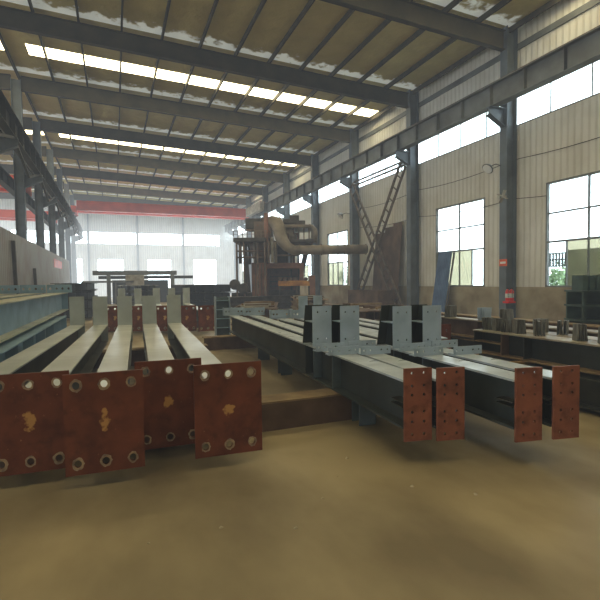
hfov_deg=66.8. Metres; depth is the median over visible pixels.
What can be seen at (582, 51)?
runway
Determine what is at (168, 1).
beam
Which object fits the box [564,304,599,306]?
shelf
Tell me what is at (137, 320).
steel beam
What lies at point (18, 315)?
girder
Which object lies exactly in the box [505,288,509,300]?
fire extinguisher
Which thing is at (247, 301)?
bar
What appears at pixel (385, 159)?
window
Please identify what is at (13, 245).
leaning post
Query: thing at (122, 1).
beam
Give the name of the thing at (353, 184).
brace
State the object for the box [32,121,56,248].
column
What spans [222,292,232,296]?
beam
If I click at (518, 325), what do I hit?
bundle
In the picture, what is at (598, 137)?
cable
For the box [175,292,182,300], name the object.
beam
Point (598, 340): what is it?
bundle
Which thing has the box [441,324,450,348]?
steel beam
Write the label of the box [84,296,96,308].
beam
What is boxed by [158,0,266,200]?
beam
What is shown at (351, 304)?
bar
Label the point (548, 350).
girder
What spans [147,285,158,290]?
beam
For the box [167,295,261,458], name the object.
steel beam
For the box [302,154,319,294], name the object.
column
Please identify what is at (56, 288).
beam
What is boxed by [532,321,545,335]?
bundle
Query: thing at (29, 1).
beam
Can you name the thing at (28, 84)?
beam
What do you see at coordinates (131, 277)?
gantry
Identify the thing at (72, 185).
beam
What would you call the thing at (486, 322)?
bundle
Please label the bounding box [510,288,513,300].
fire extinguisher
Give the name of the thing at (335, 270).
window
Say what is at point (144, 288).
beam
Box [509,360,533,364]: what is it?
bearer
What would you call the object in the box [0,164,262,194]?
beam
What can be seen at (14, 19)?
beam
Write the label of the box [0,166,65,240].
runway
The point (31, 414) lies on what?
steel beam
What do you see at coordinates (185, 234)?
window
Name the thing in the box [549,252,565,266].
outbuilding
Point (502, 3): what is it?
beam
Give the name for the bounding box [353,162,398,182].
bar
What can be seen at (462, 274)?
window
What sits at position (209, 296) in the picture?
beam
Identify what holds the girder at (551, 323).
on the floor
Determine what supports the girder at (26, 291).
on the spacer
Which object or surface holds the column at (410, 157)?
on the floor
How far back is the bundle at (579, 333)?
5.64 m
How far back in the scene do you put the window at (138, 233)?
55.32 m
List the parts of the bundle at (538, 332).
plate, plate, plate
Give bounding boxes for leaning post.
[11,241,17,289]
[33,268,36,289]
[446,251,454,305]
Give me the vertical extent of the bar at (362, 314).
0.306 m
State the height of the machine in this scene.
5.578 m
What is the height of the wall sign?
0.260 m
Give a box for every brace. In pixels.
[349,182,402,304]
[356,162,405,289]
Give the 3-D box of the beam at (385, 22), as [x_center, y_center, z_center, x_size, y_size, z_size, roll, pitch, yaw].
[-0.544,-10.540,25.872,0.070,0.200,67.000,-2,2,-22]
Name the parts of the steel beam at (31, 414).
plate, upright plate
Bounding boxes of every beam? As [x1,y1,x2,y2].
[0,5,408,108]
[0,33,73,194]
[0,73,349,142]
[0,146,283,182]
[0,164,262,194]
[0,192,232,207]
[0,296,107,476]
[0,297,84,389]
[0,388,351,467]
[23,117,311,165]
[27,0,87,193]
[31,181,245,204]
[50,283,65,289]
[61,283,75,290]
[62,296,144,476]
[68,291,75,299]
[71,283,86,290]
[72,291,86,297]
[74,0,102,195]
[82,283,97,290]
[84,290,97,299]
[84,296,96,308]
[85,308,92,317]
[93,343,207,368]
[107,288,124,330]
[117,0,123,196]
[125,285,133,291]
[131,0,170,197]
[132,288,142,330]
[134,295,201,449]
[140,285,150,291]
[145,0,218,198]
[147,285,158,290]
[153,288,167,330]
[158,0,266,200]
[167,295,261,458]
[168,288,196,330]
[171,0,314,201]
[171,285,185,292]
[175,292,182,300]
[183,288,214,330]
[184,9,354,202]
[186,285,194,292]
[190,292,198,300]
[193,284,213,291]
[195,285,203,291]
[195,292,207,300]
[195,301,208,308]
[197,0,412,203]
[198,284,224,291]
[202,292,213,300]
[202,335,256,350]
[205,300,213,307]
[210,0,461,204]
[212,292,221,296]
[221,284,233,291]
[222,0,511,205]
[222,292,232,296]
[223,305,431,441]
[230,295,292,303]
[230,302,291,308]
[235,0,561,206]
[243,304,464,440]
[269,305,542,442]
[290,296,579,439]
[293,296,377,332]
[320,0,505,51]
[359,318,378,324]
[359,321,446,338]
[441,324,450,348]
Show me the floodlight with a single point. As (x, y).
(487, 168)
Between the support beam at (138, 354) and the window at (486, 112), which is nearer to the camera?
the support beam at (138, 354)
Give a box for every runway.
[0,88,83,240]
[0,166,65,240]
[225,25,599,232]
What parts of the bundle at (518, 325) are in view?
plate, plate, plate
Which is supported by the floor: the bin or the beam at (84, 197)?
the bin
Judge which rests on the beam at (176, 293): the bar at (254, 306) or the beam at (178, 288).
the beam at (178, 288)
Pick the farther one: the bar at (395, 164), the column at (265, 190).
the column at (265, 190)
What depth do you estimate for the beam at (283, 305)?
26.14 m
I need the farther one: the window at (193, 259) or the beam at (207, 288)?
the window at (193, 259)
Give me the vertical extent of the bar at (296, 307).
0.234 m
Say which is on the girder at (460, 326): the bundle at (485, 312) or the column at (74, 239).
the bundle at (485, 312)
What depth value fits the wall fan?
17.04 m
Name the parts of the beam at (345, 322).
cleat plate, cleat plate, cleat plate, plate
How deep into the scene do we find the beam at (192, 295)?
26.44 m
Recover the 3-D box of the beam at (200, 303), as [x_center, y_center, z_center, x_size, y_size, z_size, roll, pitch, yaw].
[-6.907,0.180,29.601,0.450,0.432,7.804,-2,2,-22]
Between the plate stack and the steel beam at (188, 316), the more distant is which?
the steel beam at (188, 316)
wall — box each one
[0,199,233,297]
[233,0,599,286]
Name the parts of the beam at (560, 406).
cleat plate, cleat plate, cleat plate, plate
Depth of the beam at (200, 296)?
27.19 m
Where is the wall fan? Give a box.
[497,190,507,202]
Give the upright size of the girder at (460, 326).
0.350 m
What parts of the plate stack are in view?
plate, plate, plate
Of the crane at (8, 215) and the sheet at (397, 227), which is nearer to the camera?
the sheet at (397, 227)
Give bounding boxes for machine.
[229,213,367,305]
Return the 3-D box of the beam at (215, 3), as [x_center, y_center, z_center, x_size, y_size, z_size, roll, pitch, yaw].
[-6.104,-10.585,23.608,0.070,0.200,67.000,-2,2,-22]
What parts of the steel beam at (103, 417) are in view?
plate, upright plate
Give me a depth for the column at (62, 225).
38.26 m
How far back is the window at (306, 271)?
36.52 m
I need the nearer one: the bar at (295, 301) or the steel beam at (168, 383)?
the steel beam at (168, 383)
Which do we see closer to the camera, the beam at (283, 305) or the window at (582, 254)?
the window at (582, 254)
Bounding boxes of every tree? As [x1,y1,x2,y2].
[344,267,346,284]
[549,262,564,281]
[549,267,564,284]
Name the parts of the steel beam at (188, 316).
upright plate, plate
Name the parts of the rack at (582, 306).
post, post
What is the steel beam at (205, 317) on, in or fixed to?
on the support beam
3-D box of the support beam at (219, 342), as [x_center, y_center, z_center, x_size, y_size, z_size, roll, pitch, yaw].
[-1.059,1.002,11.324,2.700,0.315,0.300,-2,2,-22]
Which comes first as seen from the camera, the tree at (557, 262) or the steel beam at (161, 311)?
the steel beam at (161, 311)
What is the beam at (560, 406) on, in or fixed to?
on the floor
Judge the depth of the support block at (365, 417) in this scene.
5.06 m
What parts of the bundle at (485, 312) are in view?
plate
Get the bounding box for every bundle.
[444,305,456,316]
[477,307,491,319]
[482,317,492,329]
[492,318,503,330]
[499,309,513,319]
[501,319,511,332]
[512,319,525,333]
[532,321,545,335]
[533,318,548,332]
[557,320,568,334]
[572,323,587,340]
[597,326,599,343]
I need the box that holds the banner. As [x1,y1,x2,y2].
[54,259,61,268]
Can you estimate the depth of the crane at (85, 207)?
43.52 m
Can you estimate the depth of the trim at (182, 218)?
56.37 m
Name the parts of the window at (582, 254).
pane, pane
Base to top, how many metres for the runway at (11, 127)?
2.614 m
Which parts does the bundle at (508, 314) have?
plate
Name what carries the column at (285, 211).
on the floor
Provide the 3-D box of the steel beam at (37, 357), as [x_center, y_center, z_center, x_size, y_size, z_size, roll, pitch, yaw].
[-3.873,0.646,6.900,0.580,1.210,7.474,-1,2,-18]
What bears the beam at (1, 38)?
attached to the ceiling
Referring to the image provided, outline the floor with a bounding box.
[0,295,599,599]
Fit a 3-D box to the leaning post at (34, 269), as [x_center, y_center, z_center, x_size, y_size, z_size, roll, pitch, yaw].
[-12.738,-0.327,21.973,0.180,2.409,0.240,-2,2,-22]
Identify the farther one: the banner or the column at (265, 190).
the column at (265, 190)
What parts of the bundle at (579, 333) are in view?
plate, plate, plate, plate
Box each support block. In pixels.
[258,348,269,359]
[278,360,291,374]
[352,401,375,425]
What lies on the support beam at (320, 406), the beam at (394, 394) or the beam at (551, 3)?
the beam at (394, 394)
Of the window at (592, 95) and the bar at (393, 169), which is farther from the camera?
the bar at (393, 169)
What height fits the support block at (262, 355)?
0.310 m
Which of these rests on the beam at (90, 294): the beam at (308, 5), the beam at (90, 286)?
the beam at (90, 286)
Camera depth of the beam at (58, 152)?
35.34 m
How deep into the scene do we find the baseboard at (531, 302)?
18.79 m
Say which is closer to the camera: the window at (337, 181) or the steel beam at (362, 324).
the steel beam at (362, 324)
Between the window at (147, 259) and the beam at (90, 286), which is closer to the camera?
the beam at (90, 286)
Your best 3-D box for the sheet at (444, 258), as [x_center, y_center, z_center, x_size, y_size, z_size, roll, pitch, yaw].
[6.506,-0.772,20.969,0.620,2.900,1.075,-2,2,-22]
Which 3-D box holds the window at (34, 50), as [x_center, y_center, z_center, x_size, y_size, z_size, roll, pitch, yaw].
[-3.714,-10.662,22.634,17.100,0.641,1.000,-2,2,-22]
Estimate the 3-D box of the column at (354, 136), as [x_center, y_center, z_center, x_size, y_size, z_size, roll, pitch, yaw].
[3.054,-5.077,28.284,1.250,11.000,0.340,-2,2,-22]
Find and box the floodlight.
[482,164,500,173]
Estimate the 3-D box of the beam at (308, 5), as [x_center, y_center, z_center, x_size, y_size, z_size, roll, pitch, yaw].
[-3.324,-10.562,24.740,0.070,0.200,67.000,-2,2,-22]
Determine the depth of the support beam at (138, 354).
8.90 m
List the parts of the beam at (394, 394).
cleat plate, cleat plate, cleat plate, plate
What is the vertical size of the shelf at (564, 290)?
0.035 m
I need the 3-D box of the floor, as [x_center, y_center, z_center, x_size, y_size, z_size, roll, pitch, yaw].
[-12.912,1.006,21.246,36.600,0.200,67.000,-2,2,-22]
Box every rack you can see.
[214,296,230,335]
[564,290,599,324]
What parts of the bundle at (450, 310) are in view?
plate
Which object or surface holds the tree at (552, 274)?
on the ground
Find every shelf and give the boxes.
[564,290,599,291]
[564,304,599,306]
[564,318,599,321]
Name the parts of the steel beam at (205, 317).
upright plate, plate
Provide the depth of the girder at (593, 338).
6.40 m
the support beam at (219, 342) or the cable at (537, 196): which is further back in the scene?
the cable at (537, 196)
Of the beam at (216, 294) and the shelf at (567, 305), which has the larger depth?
the beam at (216, 294)
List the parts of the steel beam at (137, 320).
plate, upright plate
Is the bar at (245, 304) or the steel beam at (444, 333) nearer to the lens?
the steel beam at (444, 333)
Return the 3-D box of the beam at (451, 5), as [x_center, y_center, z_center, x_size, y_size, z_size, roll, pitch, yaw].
[0.846,-10.528,26.438,0.070,0.200,67.000,-2,2,-22]
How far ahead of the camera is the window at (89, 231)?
53.83 m
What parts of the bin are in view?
panel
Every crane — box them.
[0,175,31,195]
[0,209,57,223]
[71,200,264,219]
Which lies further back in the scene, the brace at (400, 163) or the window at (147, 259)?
the window at (147, 259)
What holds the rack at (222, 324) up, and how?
on the floor
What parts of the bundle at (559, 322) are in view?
plate, plate, plate, plate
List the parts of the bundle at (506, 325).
plate, plate, plate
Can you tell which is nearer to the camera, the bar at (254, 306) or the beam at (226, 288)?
the bar at (254, 306)
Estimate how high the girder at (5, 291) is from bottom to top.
0.800 m
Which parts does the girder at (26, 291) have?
cleat plate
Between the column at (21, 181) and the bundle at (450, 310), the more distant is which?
the column at (21, 181)
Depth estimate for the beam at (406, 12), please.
15.77 m
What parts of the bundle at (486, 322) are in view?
plate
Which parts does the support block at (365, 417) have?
plate, plate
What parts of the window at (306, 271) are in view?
pane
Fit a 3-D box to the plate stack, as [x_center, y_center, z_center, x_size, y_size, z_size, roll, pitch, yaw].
[6.194,-0.362,9.379,0.940,0.305,0.400,-1,2,2]
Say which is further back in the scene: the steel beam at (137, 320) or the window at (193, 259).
the window at (193, 259)
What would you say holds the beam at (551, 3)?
attached to the column
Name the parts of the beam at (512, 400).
cleat plate, cleat plate, cleat plate, plate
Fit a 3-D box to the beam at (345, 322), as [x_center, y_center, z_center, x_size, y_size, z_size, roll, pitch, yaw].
[0.030,0.533,7.904,0.540,1.060,8.436,-1,2,-17]
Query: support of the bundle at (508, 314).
on the girder at (460, 326)
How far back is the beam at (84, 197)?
50.88 m
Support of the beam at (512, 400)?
on the support block
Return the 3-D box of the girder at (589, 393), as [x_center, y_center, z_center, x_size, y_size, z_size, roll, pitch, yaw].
[4.183,1.160,3.741,0.300,0.360,6.700,-2,2,-22]
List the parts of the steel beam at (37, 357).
upright plate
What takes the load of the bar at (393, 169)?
attached to the column at (410, 157)
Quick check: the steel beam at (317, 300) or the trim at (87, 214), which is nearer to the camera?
the steel beam at (317, 300)
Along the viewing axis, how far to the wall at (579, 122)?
18.77 m
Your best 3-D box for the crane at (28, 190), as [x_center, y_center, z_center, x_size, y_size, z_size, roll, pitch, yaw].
[-24.281,-6.630,24.183,17.050,0.760,2.700,-2,2,-22]
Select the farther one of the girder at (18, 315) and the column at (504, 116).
the column at (504, 116)
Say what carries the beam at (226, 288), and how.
on the beam at (224, 294)
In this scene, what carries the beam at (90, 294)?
on the beam at (89, 302)
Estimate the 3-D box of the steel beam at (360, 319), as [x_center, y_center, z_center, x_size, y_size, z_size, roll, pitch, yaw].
[1.311,0.640,10.700,0.240,0.430,5.600,-1,2,-18]
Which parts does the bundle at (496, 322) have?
plate, plate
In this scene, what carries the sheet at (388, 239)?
on the floor
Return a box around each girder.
[0,285,19,295]
[0,285,45,299]
[0,285,71,342]
[0,315,66,362]
[441,312,599,329]
[441,316,597,337]
[451,335,599,375]
[473,329,599,374]
[495,357,599,412]
[526,329,597,340]
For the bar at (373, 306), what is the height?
0.106 m
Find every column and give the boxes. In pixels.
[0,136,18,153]
[10,77,42,239]
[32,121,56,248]
[46,149,66,254]
[56,168,73,258]
[64,183,78,282]
[70,195,82,282]
[227,206,238,291]
[240,197,251,291]
[256,187,267,218]
[276,173,289,262]
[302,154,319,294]
[339,128,359,289]
[394,89,418,305]
[486,25,517,317]
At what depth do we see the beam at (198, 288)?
27.41 m
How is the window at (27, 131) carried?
attached to the ceiling
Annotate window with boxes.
[25,44,377,116]
[25,130,43,134]
[59,134,296,166]
[89,231,136,244]
[138,233,181,245]
[147,259,170,275]
[184,234,219,245]
[193,259,216,283]
[297,238,311,280]
[319,181,348,203]
[327,229,347,285]
[359,159,402,187]
[419,112,499,163]
[436,197,484,286]
[517,63,599,125]
[545,170,599,286]
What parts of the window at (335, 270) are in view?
pane, pane, pane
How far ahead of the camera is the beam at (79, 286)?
22.17 m
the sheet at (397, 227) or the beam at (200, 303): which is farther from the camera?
the beam at (200, 303)
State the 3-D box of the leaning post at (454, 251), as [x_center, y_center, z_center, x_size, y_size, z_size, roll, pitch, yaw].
[6.678,-0.746,20.270,0.726,2.914,0.060,-2,3,-35]
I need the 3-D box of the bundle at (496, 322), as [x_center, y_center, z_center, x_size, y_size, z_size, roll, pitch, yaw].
[3.007,0.371,6.904,0.127,0.190,0.120,-1,2,-7]
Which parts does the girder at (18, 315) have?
cleat plate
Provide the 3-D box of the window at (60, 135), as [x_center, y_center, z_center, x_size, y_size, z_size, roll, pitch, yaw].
[-8.234,-11.053,33.743,17.100,0.641,1.000,-2,2,-22]
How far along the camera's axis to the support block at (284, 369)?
7.84 m
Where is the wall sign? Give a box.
[499,259,506,265]
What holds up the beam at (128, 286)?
on the beam
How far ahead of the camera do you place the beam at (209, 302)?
27.09 m
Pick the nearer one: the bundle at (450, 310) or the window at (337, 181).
the bundle at (450, 310)
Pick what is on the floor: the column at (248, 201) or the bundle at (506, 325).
the column at (248, 201)
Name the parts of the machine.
platform leg, drive frame, platform leg, handrail, platform leg, platform leg, elevator casing, elevator casing, panel, motor, platform leg, conveyor rail, motor, platform leg, motor, frame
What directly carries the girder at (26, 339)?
on the support beam at (320, 406)
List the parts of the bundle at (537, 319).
plate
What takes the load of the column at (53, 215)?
on the floor
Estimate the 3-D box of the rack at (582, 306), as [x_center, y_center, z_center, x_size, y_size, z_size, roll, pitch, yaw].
[6.244,0.469,9.421,1.180,1.355,0.660,-1,2,2]
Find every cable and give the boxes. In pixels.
[360,196,542,227]
[365,137,599,207]
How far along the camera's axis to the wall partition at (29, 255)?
20.78 m
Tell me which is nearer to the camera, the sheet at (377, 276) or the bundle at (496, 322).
the bundle at (496, 322)
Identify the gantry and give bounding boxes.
[81,271,192,303]
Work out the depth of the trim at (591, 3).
19.24 m
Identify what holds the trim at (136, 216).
attached to the wall at (223, 254)
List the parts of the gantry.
rail, leg, leg, leg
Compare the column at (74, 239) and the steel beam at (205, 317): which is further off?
the column at (74, 239)
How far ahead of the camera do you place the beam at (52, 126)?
29.71 m
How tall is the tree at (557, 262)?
2.772 m
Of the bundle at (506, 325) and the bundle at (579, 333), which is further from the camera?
the bundle at (506, 325)
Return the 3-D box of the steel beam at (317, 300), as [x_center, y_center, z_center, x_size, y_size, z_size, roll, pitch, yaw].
[0.815,0.428,9.409,0.240,0.970,6.400,-1,2,-18]
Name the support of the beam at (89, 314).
on the floor
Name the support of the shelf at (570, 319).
attached to the rack at (582, 306)
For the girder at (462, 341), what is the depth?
9.20 m
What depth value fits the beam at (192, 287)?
27.04 m
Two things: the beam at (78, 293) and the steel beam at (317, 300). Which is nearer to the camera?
the steel beam at (317, 300)
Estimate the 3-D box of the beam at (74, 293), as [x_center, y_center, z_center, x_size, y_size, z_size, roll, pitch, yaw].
[-12.044,-0.307,24.253,0.378,0.360,8.840,-2,2,-22]
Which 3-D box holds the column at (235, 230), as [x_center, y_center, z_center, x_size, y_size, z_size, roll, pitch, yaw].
[-8.246,-6.054,56.057,1.250,11.000,0.340,-2,2,-22]
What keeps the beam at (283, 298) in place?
on the beam at (283, 305)
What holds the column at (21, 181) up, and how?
on the floor
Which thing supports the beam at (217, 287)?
on the beam at (216, 294)
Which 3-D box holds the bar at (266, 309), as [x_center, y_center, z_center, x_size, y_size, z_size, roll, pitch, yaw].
[-1.445,0.349,19.288,0.306,0.270,5.732,-1,2,-2]
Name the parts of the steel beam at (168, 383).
upright plate, plate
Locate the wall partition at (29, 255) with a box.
[0,227,69,293]
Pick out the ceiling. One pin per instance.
(187, 19)
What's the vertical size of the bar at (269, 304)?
0.109 m
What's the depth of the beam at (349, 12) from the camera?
19.66 m
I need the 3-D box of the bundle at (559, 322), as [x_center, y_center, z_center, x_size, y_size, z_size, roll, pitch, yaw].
[3.753,0.394,6.494,0.131,0.200,0.160,1,3,39]
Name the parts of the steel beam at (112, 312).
plate, upright plate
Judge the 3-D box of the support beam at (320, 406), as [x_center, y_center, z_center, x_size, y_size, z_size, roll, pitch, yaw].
[-1.155,1.269,4.705,4.170,0.315,0.300,-2,2,-22]
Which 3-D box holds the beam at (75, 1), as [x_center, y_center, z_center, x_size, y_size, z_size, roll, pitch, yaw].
[-10.274,-10.619,21.910,0.070,0.200,67.000,-2,2,-22]
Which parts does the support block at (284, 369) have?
plate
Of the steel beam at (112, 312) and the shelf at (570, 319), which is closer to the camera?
the shelf at (570, 319)
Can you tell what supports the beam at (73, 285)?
on the beam at (74, 293)
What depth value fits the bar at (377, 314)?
13.90 m
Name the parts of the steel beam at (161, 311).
upright plate, plate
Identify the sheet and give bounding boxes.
[372,233,384,289]
[381,227,392,289]
[390,222,401,303]
[432,251,451,311]
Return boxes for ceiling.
[0,0,549,206]
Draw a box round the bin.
[348,290,393,304]
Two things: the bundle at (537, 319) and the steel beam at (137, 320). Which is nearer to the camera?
the bundle at (537, 319)
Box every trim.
[87,214,90,280]
[136,216,138,270]
[182,218,184,284]
[241,0,599,208]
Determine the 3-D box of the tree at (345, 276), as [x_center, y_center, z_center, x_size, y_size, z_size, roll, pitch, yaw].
[5.314,-2.050,50.662,2.453,3.330,2.334,-2,2,-22]
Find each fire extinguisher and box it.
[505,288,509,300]
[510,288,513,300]
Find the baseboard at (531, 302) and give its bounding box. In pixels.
[300,285,571,321]
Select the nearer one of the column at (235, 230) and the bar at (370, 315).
the bar at (370, 315)
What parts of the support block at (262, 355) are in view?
plate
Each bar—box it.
[240,305,268,307]
[243,303,270,305]
[244,301,274,303]
[245,304,267,305]
[260,308,269,316]
[268,302,277,315]
[291,297,297,304]
[291,302,298,309]
[322,304,380,320]
[322,305,377,320]
[326,307,368,318]
[350,302,381,305]
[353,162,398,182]
[355,165,403,185]
[369,305,402,308]
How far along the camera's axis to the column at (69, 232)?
43.84 m
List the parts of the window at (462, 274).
pane, pane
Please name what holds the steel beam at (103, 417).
on the support beam at (320, 406)
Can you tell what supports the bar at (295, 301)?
on the bar at (296, 307)
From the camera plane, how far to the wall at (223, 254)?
54.92 m
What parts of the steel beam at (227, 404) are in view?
upright plate, plate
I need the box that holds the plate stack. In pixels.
[572,275,599,289]
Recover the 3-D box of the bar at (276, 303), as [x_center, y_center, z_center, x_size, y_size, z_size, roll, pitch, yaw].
[-1.105,0.344,19.300,0.306,0.270,5.596,-1,2,-2]

